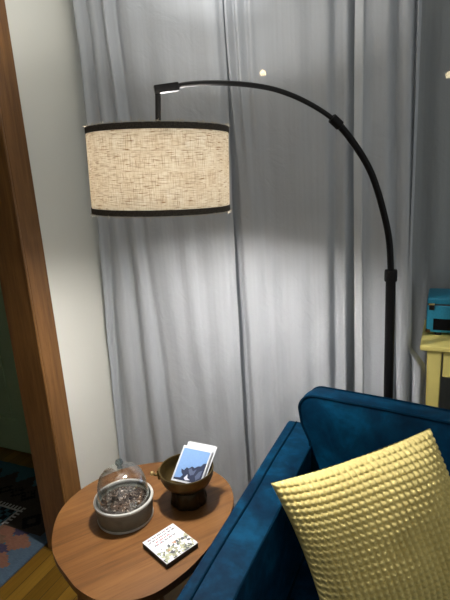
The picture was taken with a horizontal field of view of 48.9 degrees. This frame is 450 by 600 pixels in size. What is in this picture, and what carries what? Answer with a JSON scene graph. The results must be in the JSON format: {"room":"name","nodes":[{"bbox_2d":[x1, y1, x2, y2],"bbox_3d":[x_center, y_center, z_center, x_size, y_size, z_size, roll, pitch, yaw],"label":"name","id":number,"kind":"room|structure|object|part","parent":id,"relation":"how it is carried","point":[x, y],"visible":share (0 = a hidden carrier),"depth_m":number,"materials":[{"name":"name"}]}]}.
{"room":"living room","nodes":[
{"label":"living room","id":0,"kind":"room"},
{"bbox_2d":[5,0,120,488],"bbox_3d":[-1.273,0.163,0.410,0.110,2.400,4.000,3,16,24],"label":"wall","id":1,"kind":"structure","parent":0,"point":[43,33],"depth_m":1.79,"materials":[{"name":"beige paint"}]},
{"bbox_2d":[0,109,65,548],"bbox_3d":[-0.871,0.081,1.276,0.127,2.075,0.890,3,16,24],"label":"trim","id":2,"kind":"structure","parent":1,"relation":"attached to","point":[14,279],"depth_m":1.70,"materials":[{"name":"brown wood"}]},
{"bbox_2d":[0,0,80,501],"bbox_3d":[-0.825,0.043,1.242,0.015,2.160,1.037,3,16,24],"label":"trim","id":3,"kind":"structure","parent":1,"relation":"attached to","point":[10,104],"depth_m":1.64,"materials":[{"name":"brown wood"}]},
{"bbox_2d":[0,447,192,599],"bbox_3d":[-0.565,1.365,0.486,5.100,0.050,4.100,3,16,24],"label":"floor","id":4,"kind":"structure","parent":0,"point":[40,578],"depth_m":1.78,"materials":[{"name":"brown wood"}]},
{"bbox_2d":[0,460,46,586],"bbox_3d":[-1.229,0.998,1.951,0.940,0.008,1.216,3,16,24],"label":"rug","id":5,"kind":"object","parent":4,"relation":"on","point":[22,528],"visible":0.55,"depth_m":2.10,"materials":[{"name":"carpet"}]},
{"bbox_2d":[52,462,233,599],"bbox_3d":[-0.215,0.823,1.395,0.466,0.501,0.527,3,16,24],"label":"side table","id":6,"kind":"object","parent":4,"relation":"on","point":[97,564],"visible":0.69,"depth_m":1.24,"materials":[{"name":"brown wood"}]},
{"bbox_2d":[93,478,153,534],"bbox_3d":[-0.269,0.553,1.330,0.159,0.059,0.159,3,16,24],"label":"planter pot","id":7,"kind":"object","parent":6,"relation":"on","point":[116,524],"visible":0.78,"depth_m":1.28,"materials":[{"name":"ceramic"}]},
{"bbox_2d":[97,458,149,507],"bbox_3d":[-0.274,0.477,1.310,0.141,0.125,0.141,3,16,24],"label":"glass cloche","id":8,"kind":"object","parent":7,"relation":"on","point":[146,487],"visible":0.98,"depth_m":1.32,"materials":[{"name":"clear glass"}]},
{"bbox_2d":[100,486,147,513],"bbox_3d":[-0.271,0.532,1.325,0.126,0.022,0.126,3,16,24],"label":"potpourri","id":9,"kind":"object","parent":7,"relation":"on","point":[124,499],"visible":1,"depth_m":1.31,"materials":[{"name":"brown plant"}]},
{"bbox_2d":[142,523,197,568],"bbox_3d":[-0.134,0.599,1.210,0.094,0.014,0.101,-16,19,-40],"label":"box","id":10,"kind":"object","parent":6,"relation":"on","point":[171,544],"visible":1,"depth_m":1.20,"materials":[{"name":"white paper"}]},
{"bbox_2d":[150,453,213,510],"bbox_3d":[-0.104,0.509,1.372,0.152,0.102,0.152,-17,19,-41],"label":"brass bowl","id":11,"kind":"object","parent":6,"relation":"on","point":[191,496],"visible":0.77,"depth_m":1.34,"materials":[{"name":"gold metal"}]},
{"bbox_3d":[-0.189,0.479,1.368,0.023,0.028,0.018,-3,15,4],"label":"handle","id":12,"kind":"part","parent":11,"relation":"part of","materials":[{"name":"gold metal"}]},
{"bbox_2d":[158,453,213,494],"bbox_3d":[-0.105,0.487,1.366,0.152,0.056,0.152,3,16,24],"label":"basin","id":13,"kind":"object","parent":11,"relation":"in","point":[166,469],"depth_m":1.33,"materials":[{"name":"gold metal"}]},
{"bbox_2d":[171,445,212,482],"bbox_3d":[-0.091,0.456,1.365,0.110,0.089,0.057,0,15,13],"label":"photo card","id":14,"kind":"object","parent":11,"relation":"in","point":[192,464],"visible":0.94,"depth_m":1.36,"materials":[{"name":"paper"}]},
{"bbox_2d":[187,442,216,477],"bbox_3d":[-0.080,0.449,1.372,0.112,0.091,0.057,0,15,13],"label":"photo card","id":15,"kind":"object","parent":11,"relation":"in","point":[192,444],"visible":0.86,"depth_m":1.38,"materials":[{"name":"paper"}]},
{"bbox_2d":[83,80,396,397],"bbox_3d":[0.161,0.240,1.369,0.911,1.590,0.339,-6,15,-8],"label":"floor lamp","id":16,"kind":"object","parent":4,"relation":"on","point":[157,168],"visible":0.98,"depth_m":1.05,"materials":[{"name":"metal"}]},
{"bbox_3d":[-0.155,-0.309,1.181,0.330,0.189,0.330,5,16,24],"label":"lamp shade","id":17,"kind":"part","parent":16,"relation":"part of","materials":[{"name":"beige fabric"}]},
{"bbox_3d":[-0.155,-0.432,1.151,0.022,0.104,0.014,-8,15,-16],"label":"stem","id":18,"kind":"part","parent":16,"relation":"part of","materials":[{"name":"metal"}]},
{"bbox_3d":[0.072,-0.475,1.197,0.433,0.111,0.012,-7,15,-12],"label":"arm","id":19,"kind":"part","parent":16,"relation":"part of","materials":[{"name":"metal"}]},
{"bbox_2d":[176,386,449,599],"bbox_3d":[0.804,0.752,0.898,1.694,0.755,0.915,3,16,24],"label":"sofa","id":20,"kind":"object","parent":4,"relation":"on","point":[257,553],"visible":0.44,"depth_m":1.28,"materials":[{"name":"teal fabric"}]},
{"bbox_3d":[0.083,0.732,1.227,0.110,0.480,0.908,3,16,24],"label":"armrest","id":21,"kind":"part","parent":20,"relation":"part of","materials":[{"name":"teal fabric"}]},
{"bbox_2d":[289,558,319,599],"bbox_3d":[0.466,0.853,1.057,0.743,0.147,0.814,3,16,24],"label":"seat cushion","id":22,"kind":"object","parent":20,"relation":"on","point":[301,583],"depth_m":1.29,"materials":[{"name":"teal fabric"}]},
{"bbox_2d":[271,428,449,599],"bbox_3d":[0.375,0.548,1.140,0.488,0.400,0.239,-7,15,-11],"label":"throw pillow","id":23,"kind":"object","parent":20,"relation":"on","point":[375,525],"visible":1,"depth_m":1.07,"materials":[{"name":"yellow fabric"}]},
{"bbox_2d":[300,388,449,475],"bbox_3d":[0.573,0.472,1.318,0.769,0.382,0.146,4,16,28],"label":"cushion","id":24,"kind":"object","parent":20,"relation":"on","point":[338,426],"depth_m":1.36,"materials":[{"name":"teal fabric"}]},
{"bbox_2d":[420,319,449,407],"bbox_3d":[0.918,0.525,1.551,0.587,0.852,0.288,3,16,24],"label":"console table","id":25,"kind":"object","parent":4,"relation":"on","point":[435,346],"visible":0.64,"depth_m":1.47,"materials":[{"name":"yellow paint"}]},
{"bbox_3d":[0.648,0.546,1.572,0.040,0.835,0.040,3,16,24],"label":"leg","id":26,"kind":"part","parent":25,"relation":"part of","materials":[{"name":"yellow paint"}]},
{"bbox_2d":[425,288,449,334],"bbox_3d":[0.796,0.046,1.491,0.348,0.120,0.159,3,16,24],"label":"record player","id":27,"kind":"object","parent":25,"relation":"on","point":[438,301],"visible":1,"depth_m":1.50},
{"bbox_3d":[0.797,-0.006,1.490,0.345,0.020,0.133,3,16,24],"label":"case lid","id":28,"kind":"part","parent":27,"relation":"part of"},
{"bbox_3d":[0.775,0.080,1.450,0.306,0.036,0.005,3,16,24],"label":"speaker panel","id":29,"kind":"part","parent":27,"relation":"part of","materials":[{"name":"black fabric"}]},
{"bbox_3d":[0.853,0.199,1.368,0.460,0.078,0.016,3,16,24],"label":"drawer","id":30,"kind":"part","parent":25,"relation":"part of","materials":[{"name":"yellow paint"}]},
{"bbox_3d":[-0.719,-1.002,-0.127,5.100,0.050,4.100,3,16,24],"label":"ceiling","id":31,"kind":"structure","parent":0,"visible":0},
{"bbox_3d":[0.446,-1.399,1.257,2.145,0.022,0.290,3,16,24],"label":"track","id":32,"kind":"object","parent":31,"relation":"attached to","visible":0},
{"bbox_2d":[72,0,247,506],"bbox_3d":[-0.242,-0.264,1.778,0.601,2.350,0.046,3,16,24],"label":"curtain","id":33,"kind":"object","parent":32,"relation":"hanging from","point":[170,288],"visible":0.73,"depth_m":1.79,"materials":[{"name":"white fabric"}]},
{"bbox_2d":[222,0,354,484],"bbox_3d":[0.209,-0.246,1.597,0.447,2.350,0.075,3,16,24],"label":"curtain","id":34,"kind":"object","parent":32,"relation":"hanging from","point":[293,171],"visible":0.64,"depth_m":1.55,"materials":[{"name":"white fabric"}]},
{"bbox_2d":[354,0,424,404],"bbox_3d":[0.489,-0.225,1.444,0.220,2.350,0.043,0,15,13],"label":"curtain","id":35,"kind":"object","parent":32,"relation":"hanging from","point":[387,32],"visible":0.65,"depth_m":1.42,"materials":[{"name":"white fabric"}]},
{"bbox_2d":[411,0,449,409],"bbox_3d":[0.922,-0.270,1.506,1.152,2.350,0.034,3,16,24],"label":"curtain","id":36,"kind":"object","parent":32,"relation":"hanging from","point":[431,221],"visible":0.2,"depth_m":1.59,"materials":[{"name":"grey fabric"}]},
{"bbox_3d":[-1.361,-0.377,2.516,1.825,2.400,0.100,3,16,24],"label":"wall","id":37,"kind":"structure","parent":0,"visible":0},
{"bbox_2d":[0,284,30,453],"bbox_3d":[-1.421,-0.175,2.486,0.800,2.008,0.106,3,16,24],"label":"door","id":38,"kind":"structure","parent":37,"relation":"in","point":[13,429],"depth_m":2.56,"materials":[{"name":"green paint"}]}
]}

